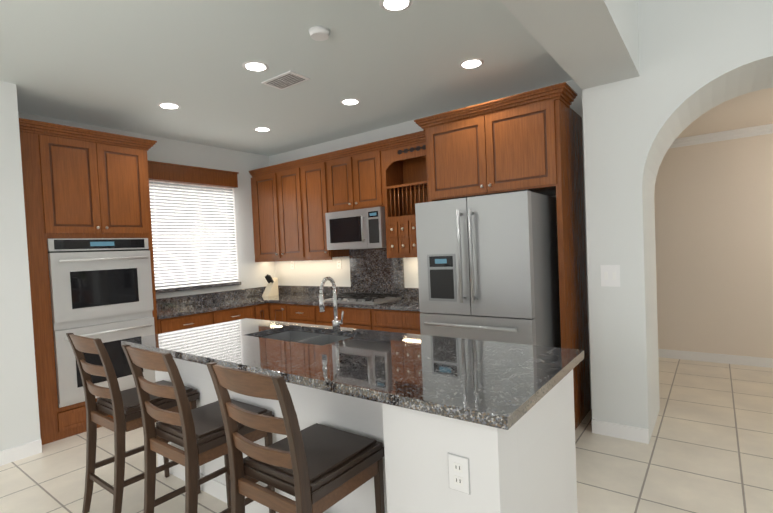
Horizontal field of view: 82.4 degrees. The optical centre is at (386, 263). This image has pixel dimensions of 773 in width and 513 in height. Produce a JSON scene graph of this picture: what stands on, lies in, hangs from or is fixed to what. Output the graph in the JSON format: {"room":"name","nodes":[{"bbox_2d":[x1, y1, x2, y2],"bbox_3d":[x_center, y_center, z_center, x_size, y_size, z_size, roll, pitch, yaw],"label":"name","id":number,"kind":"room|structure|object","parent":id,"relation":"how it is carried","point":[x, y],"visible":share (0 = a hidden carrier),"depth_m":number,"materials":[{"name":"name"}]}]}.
{"room":"kitchen","nodes":[
{"label":"kitchen","id":0,"kind":"room"},
{"bbox_2d":[0,81,40,450],"bbox_3d":[-5.206,0.247,0.727,0.850,2.800,7.200,-1,2,37],"label":"wall","id":1,"kind":"structure","parent":0,"point":[19,418],"depth_m":3.29,"materials":[{"name":"white paint"}]},
{"bbox_2d":[0,439,41,465],"bbox_3d":[-2.728,1.411,3.290,0.014,0.100,0.255,-1,2,37],"label":"baseboard","id":2,"kind":"structure","parent":1,"relation":"attached to","point":[16,453],"depth_m":3.29,"materials":[{"name":"white"}]},
{"bbox_2d":[18,112,274,298],"bbox_3d":[-2.451,-0.007,5.052,0.100,2.800,3.040,-1,2,37],"label":"wall","id":3,"kind":"structure","parent":0,"point":[252,273],"depth_m":5.64,"materials":[{"name":"white paint"}]},
{"bbox_2d":[148,160,240,293],"bbox_3d":[-2.249,-0.405,5.163,0.100,1.430,1.220,-1,2,37],"label":"window blinds","id":4,"kind":"object","parent":3,"relation":"attached to","point":[193,224],"visible":0.75,"depth_m":5.17,"materials":[{"name":"plastic"}]},
{"bbox_2d":[0,0,572,155],"bbox_3d":[-2.993,-1.308,0.877,4.270,0.100,10.240,-1,2,37],"label":"ceiling","id":5,"kind":"structure","parent":0,"point":[126,65],"depth_m":3.16,"materials":[{"name":"white paint"}]},
{"bbox_2d":[157,102,180,108],"bbox_3d":[-1.932,-1.395,3.922,0.190,0.004,0.190,-1,2,37],"label":"recessed light","id":6,"kind":"object","parent":5,"relation":"in","point":[167,105],"visible":1,"depth_m":3.91,"materials":[{"name":"white glass"}]},
{"bbox_2d":[242,61,268,71],"bbox_3d":[-0.943,-1.416,3.184,0.190,0.004,0.190,-1,2,37],"label":"recessed light","id":7,"kind":"object","parent":5,"relation":"in","point":[256,66],"visible":1,"depth_m":3.17,"materials":[{"name":"white glass"}]},
{"bbox_2d":[253,127,270,131],"bbox_3d":[-1.344,-1.447,4.781,0.190,0.004,0.190,-1,2,37],"label":"recessed light","id":8,"kind":"object","parent":5,"relation":"in","point":[263,129],"visible":1,"depth_m":4.77,"materials":[{"name":"white glass"}]},
{"bbox_2d":[261,71,309,89],"bbox_3d":[-0.792,-1.429,3.462,0.340,0.010,0.200,-1,2,37],"label":"ceiling vent","id":9,"kind":"object","parent":5,"relation":"in","point":[285,80],"visible":1,"depth_m":3.45,"materials":[{"name":"white metal"}]},
{"bbox_2d":[309,26,329,40],"bbox_3d":[-0.413,-1.411,2.719,0.130,0.034,0.130,-1,2,37],"label":"smoke detector","id":10,"kind":"object","parent":5,"relation":"attached to","point":[319,33],"visible":1,"depth_m":2.69,"materials":[{"name":"white plastic"}]},
{"bbox_2d":[340,98,360,104],"bbox_3d":[-0.331,-1.469,4.024,0.190,0.004,0.190,-1,2,37],"label":"recessed light","id":11,"kind":"object","parent":5,"relation":"in","point":[350,101],"visible":1,"depth_m":4.01,"materials":[{"name":"white glass"}]},
{"bbox_2d":[379,0,412,11],"bbox_3d":[0.054,-1.438,2.440,0.190,0.004,0.190,-1,2,37],"label":"recessed light","id":12,"kind":"object","parent":5,"relation":"in","point":[394,5],"visible":1,"depth_m":2.46,"materials":[{"name":"white glass"}]},
{"bbox_2d":[459,58,483,68],"bbox_3d":[0.636,-1.490,3.302,0.190,0.004,0.190,-1,2,37],"label":"recessed light","id":13,"kind":"object","parent":5,"relation":"in","point":[471,63],"visible":1,"depth_m":3.29,"materials":[{"name":"white glass"}]},
{"bbox_2d":[0,357,772,512],"bbox_3d":[0.476,1.415,1.125,14.000,0.060,14.500,-1,2,37],"label":"floor","id":14,"kind":"structure","parent":0,"point":[708,448],"depth_m":2.92,"materials":[{"name":"tile"}]},
{"bbox_2d":[19,118,157,444],"bbox_3d":[-2.709,0.148,4.028,0.697,2.574,1.061,-1,2,37],"label":"tall cabinet","id":15,"kind":"object","parent":14,"relation":"on","point":[89,230],"visible":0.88,"depth_m":3.74,"materials":[{"name":"brown wood"}]},
{"bbox_2d":[66,333,200,512],"bbox_3d":[-1.473,0.900,2.599,0.408,1.050,0.560,-1,2,37],"label":"stool","id":16,"kind":"object","parent":14,"relation":"on","point":[122,408],"visible":0.83,"depth_m":2.44,"materials":[{"name":"brown wood"}]},
{"bbox_2d":[122,344,275,512],"bbox_3d":[-0.902,0.888,2.174,0.408,1.050,0.560,-1,2,37],"label":"stool","id":17,"kind":"object","parent":14,"relation":"on","point":[198,434],"visible":0.83,"depth_m":2.04,"materials":[{"name":"brown wood"}]},
{"bbox_2d":[157,304,260,333],"bbox_3d":[-2.072,0.951,4.927,0.616,0.860,1.179,-1,2,37],"label":"base cabinet","id":18,"kind":"object","parent":14,"relation":"on","point":[260,311],"depth_m":4.67,"materials":[{"name":"brown wood"}]},
{"bbox_2d":[156,288,267,318],"bbox_3d":[-2.056,0.442,4.952,0.630,0.148,1.290,-1,2,37],"label":"countertop","id":19,"kind":"structure","parent":18,"relation":"on","point":[170,307],"depth_m":5.09,"materials":[{"name":"stone"}]},
{"bbox_2d":[261,303,268,319],"bbox_3d":[-1.722,0.921,5.396,0.616,0.860,0.292,-1,2,37],"label":"base cabinet","id":20,"kind":"object","parent":14,"relation":"on","point":[264,307],"depth_m":5.26,"materials":[{"name":"brown wood"}]},
{"bbox_2d":[269,303,272,320],"bbox_3d":[-1.419,0.898,5.717,0.719,0.860,0.626,-1,2,37],"label":"base cabinet","id":21,"kind":"object","parent":14,"relation":"on","point":[270,304],"depth_m":5.31,"materials":[{"name":"brown wood"}]},
{"bbox_2d":[273,303,288,321],"bbox_3d":[-1.064,0.890,5.452,0.283,0.860,0.626,-1,2,37],"label":"base cabinet","id":22,"kind":"object","parent":14,"relation":"on","point":[278,309],"depth_m":5.19,"materials":[{"name":"brown wood"}]},
{"bbox_2d":[206,362,384,512],"bbox_3d":[-0.331,0.876,1.747,0.408,1.050,0.560,-1,2,37],"label":"stool","id":23,"kind":"object","parent":14,"relation":"on","point":[316,468],"visible":0.94,"depth_m":1.63,"materials":[{"name":"brown wood"}]},
{"bbox_2d":[285,304,320,324],"bbox_3d":[-0.733,0.883,5.205,0.545,0.860,0.626,-1,2,37],"label":"base cabinet","id":24,"kind":"object","parent":14,"relation":"on","point":[304,314],"depth_m":4.95,"materials":[{"name":"brown wood"}]},
{"bbox_2d":[321,306,376,329],"bbox_3d":[-0.228,0.872,4.828,0.864,0.860,0.626,-1,2,37],"label":"base cabinet","id":25,"kind":"object","parent":14,"relation":"on","point":[357,318],"depth_m":4.50,"materials":[{"name":"brown wood"}]},
{"bbox_2d":[121,326,577,512],"bbox_3d":[-0.389,0.940,2.520,2.586,0.880,0.936,-1,2,37],"label":"kitchen island","id":26,"kind":"object","parent":14,"relation":"on","point":[456,425],"depth_m":1.65,"materials":[{"name":"paint"}]},
{"bbox_2d":[121,318,583,429],"bbox_3d":[-0.400,0.480,2.497,2.626,0.040,0.966,-1,2,37],"label":"island countertop","id":27,"kind":"structure","parent":26,"relation":"on","point":[494,385],"depth_m":1.99,"materials":[{"name":"grey stone"}]},
{"bbox_2d":[319,277,343,328],"bbox_3d":[-0.375,0.267,2.914,0.107,0.357,0.216,-1,2,37],"label":"faucet","id":28,"kind":"object","parent":27,"relation":"on","point":[336,322],"visible":1,"depth_m":2.97,"materials":[{"name":"silver metal"}]},
{"bbox_2d":[377,309,421,334],"bbox_3d":[0.314,0.861,4.423,0.796,0.860,0.626,-1,2,37],"label":"base cabinet","id":29,"kind":"object","parent":14,"relation":"on","point":[398,321],"depth_m":4.17,"materials":[{"name":"brown wood"}]},
{"bbox_2d":[256,248,419,311],"bbox_3d":[-0.573,0.150,5.032,2.921,0.597,0.638,-1,2,37],"label":"countertop","id":30,"kind":"structure","parent":29,"relation":"on","point":[374,270],"depth_m":5.05,"materials":[{"name":"stone"}]},
{"bbox_2d":[262,274,278,295],"bbox_3d":[-1.539,0.286,5.814,0.120,0.284,0.180,-1,2,37],"label":"knife block","id":31,"kind":"object","parent":30,"relation":"on","point":[271,288],"visible":1,"depth_m":5.80,"materials":[{"name":"beige wood"}]},
{"bbox_2d":[324,292,400,303],"bbox_3d":[-0.292,0.377,4.840,0.760,0.052,0.480,-1,2,37],"label":"cooktop","id":32,"kind":"object","parent":30,"relation":"in","point":[366,298],"visible":0.98,"depth_m":4.74,"materials":[{"name":"silver metal"}]},
{"bbox_2d":[415,191,560,347],"bbox_3d":[0.864,0.399,3.538,0.883,1.786,0.968,-1,2,37],"label":"refrigerator","id":33,"kind":"object","parent":14,"relation":"on","point":[488,268],"visible":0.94,"depth_m":3.15,"materials":[{"name":"silver metal"}]},
{"bbox_2d":[269,80,591,408],"bbox_3d":[0.137,-0.119,4.952,4.170,2.800,0.100,-1,2,37],"label":"wall","id":34,"kind":"structure","parent":0,"point":[311,273],"depth_m":5.39,"materials":[{"name":"white paint"}]},
{"bbox_2d":[251,167,280,258],"bbox_3d":[-1.469,-0.613,5.834,0.551,1.115,0.346,-1,2,37],"label":"upper cabinet","id":35,"kind":"object","parent":34,"relation":"attached to","point":[267,236],"depth_m":5.68,"materials":[{"name":"brown wood"}]},
{"bbox_2d":[277,163,304,258],"bbox_3d":[-1.075,-0.621,5.540,0.432,1.115,0.346,-1,2,37],"label":"upper cabinet","id":36,"kind":"object","parent":34,"relation":"attached to","point":[294,202],"depth_m":5.40,"materials":[{"name":"brown wood"}]},
{"bbox_2d":[290,261,294,269],"bbox_3d":[-1.266,0.028,5.937,0.078,0.121,0.009,-1,2,37],"label":"electrical outlet plate","id":37,"kind":"object","parent":34,"relation":"attached to","point":[292,263],"depth_m":5.93,"materials":[{"name":"grey plastic"}]},
{"bbox_2d":[301,159,348,258],"bbox_3d":[-0.735,-0.628,5.286,0.418,1.115,0.346,-1,2,37],"label":"upper cabinet","id":38,"kind":"object","parent":34,"relation":"attached to","point":[314,201],"depth_m":5.15,"materials":[{"name":"brown wood"}]},
{"bbox_2d":[336,259,341,268],"bbox_3d":[-0.585,0.013,5.428,0.078,0.121,0.009,-1,2,37],"label":"electrical outlet plate","id":39,"kind":"object","parent":34,"relation":"attached to","point":[339,265],"depth_m":5.42,"materials":[{"name":"grey plastic"}]},
{"bbox_2d":[325,147,404,212],"bbox_3d":[-0.260,-0.892,4.915,0.795,0.609,0.346,-1,2,37],"label":"upper cabinet","id":40,"kind":"object","parent":34,"relation":"attached to","point":[370,177],"depth_m":4.70,"materials":[{"name":"brown wood"}]},
{"bbox_2d":[325,207,385,249],"bbox_3d":[-0.276,-0.370,4.881,0.781,0.418,0.410,-1,2,37],"label":"microwave","id":41,"kind":"object","parent":40,"relation":"attached to","point":[364,228],"visible":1,"depth_m":4.72,"materials":[{"name":"silver metal"}]},
{"bbox_2d":[385,215,416,254],"bbox_3d":[0.242,-0.287,4.572,0.330,0.391,0.334,-1,2,37],"label":"upper cabinet","id":42,"kind":"object","parent":34,"relation":"attached to","point":[400,239],"depth_m":4.45,"materials":[{"name":"brown wood"}]},
{"bbox_2d":[413,211,415,234],"bbox_3d":[0.454,-0.292,4.414,0.198,0.391,0.334,-1,2,37],"label":"upper cabinet","id":43,"kind":"object","parent":34,"relation":"attached to","point":[414,215],"depth_m":4.34,"materials":[{"name":"brown wood"}]},
{"bbox_2d":[426,90,581,201],"bbox_3d":[0.991,-0.891,3.764,1.062,0.649,0.696,-1,2,37],"label":"upper cabinet","id":44,"kind":"object","parent":34,"relation":"attached to","point":[531,141],"depth_m":3.43,"materials":[{"name":"brown wood"}]},
{"bbox_2d":[500,0,639,89],"bbox_3d":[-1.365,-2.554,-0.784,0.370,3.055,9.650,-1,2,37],"label":"header beam","id":45,"kind":"structure","parent":0,"point":[585,44],"depth_m":2.44,"materials":[{"name":"white paint"}]},
{"bbox_2d":[582,0,772,441],"bbox_3d":[4.631,-1.609,1.302,7.450,5.600,0.750,-1,2,37],"label":"wall","id":46,"kind":"structure","parent":0,"point":[698,58],"depth_m":3.10,"materials":[{"name":"white paint"}]},
{"bbox_2d":[600,265,619,286],"bbox_3d":[1.615,0.092,3.184,0.125,0.155,0.007,-1,2,37],"label":"light switch","id":47,"kind":"object","parent":46,"relation":"attached to","point":[610,275],"depth_m":3.18,"materials":[{"name":"grey plastic"}]},
{"bbox_2d":[592,419,648,443],"bbox_3d":[1.688,1.217,3.198,0.367,0.100,0.014,-1,2,37],"label":"baseboard","id":48,"kind":"structure","parent":46,"relation":"attached to","point":[605,428],"depth_m":3.19,"materials":[{"name":"white wood"}]},
{"bbox_2d":[654,133,772,357],"bbox_3d":[3.810,-0.161,4.909,3.870,2.560,0.100,-1,2,37],"label":"wall","id":49,"kind":"structure","parent":0,"point":[713,202],"depth_m":4.92,"materials":[{"name":"beige paint"}]},
{"bbox_2d":[658,349,772,367],"bbox_3d":[3.831,1.071,4.901,3.670,0.100,0.014,-1,2,37],"label":"baseboard","id":50,"kind":"structure","parent":49,"relation":"attached to","point":[664,353],"depth_m":4.97,"materials":[{"name":"white wood"}]},
{"bbox_2d":[669,124,772,147],"bbox_3d":[3.705,-1.389,4.803,3.670,0.089,0.069,-1,2,37],"label":"crown molding","id":51,"kind":"structure","parent":49,"relation":"attached to","point":[727,135],"depth_m":4.78,"materials":[{"name":"white"}]},
{"bbox_2d":[676,88,772,138],"bbox_3d":[3.184,-1.440,4.108,3.870,0.100,2.000,-1,2,37],"label":"ceiling","id":52,"kind":"structure","parent":0,"point":[752,109],"depth_m":4.18,"materials":[{"name":"beige paint"}]}
]}

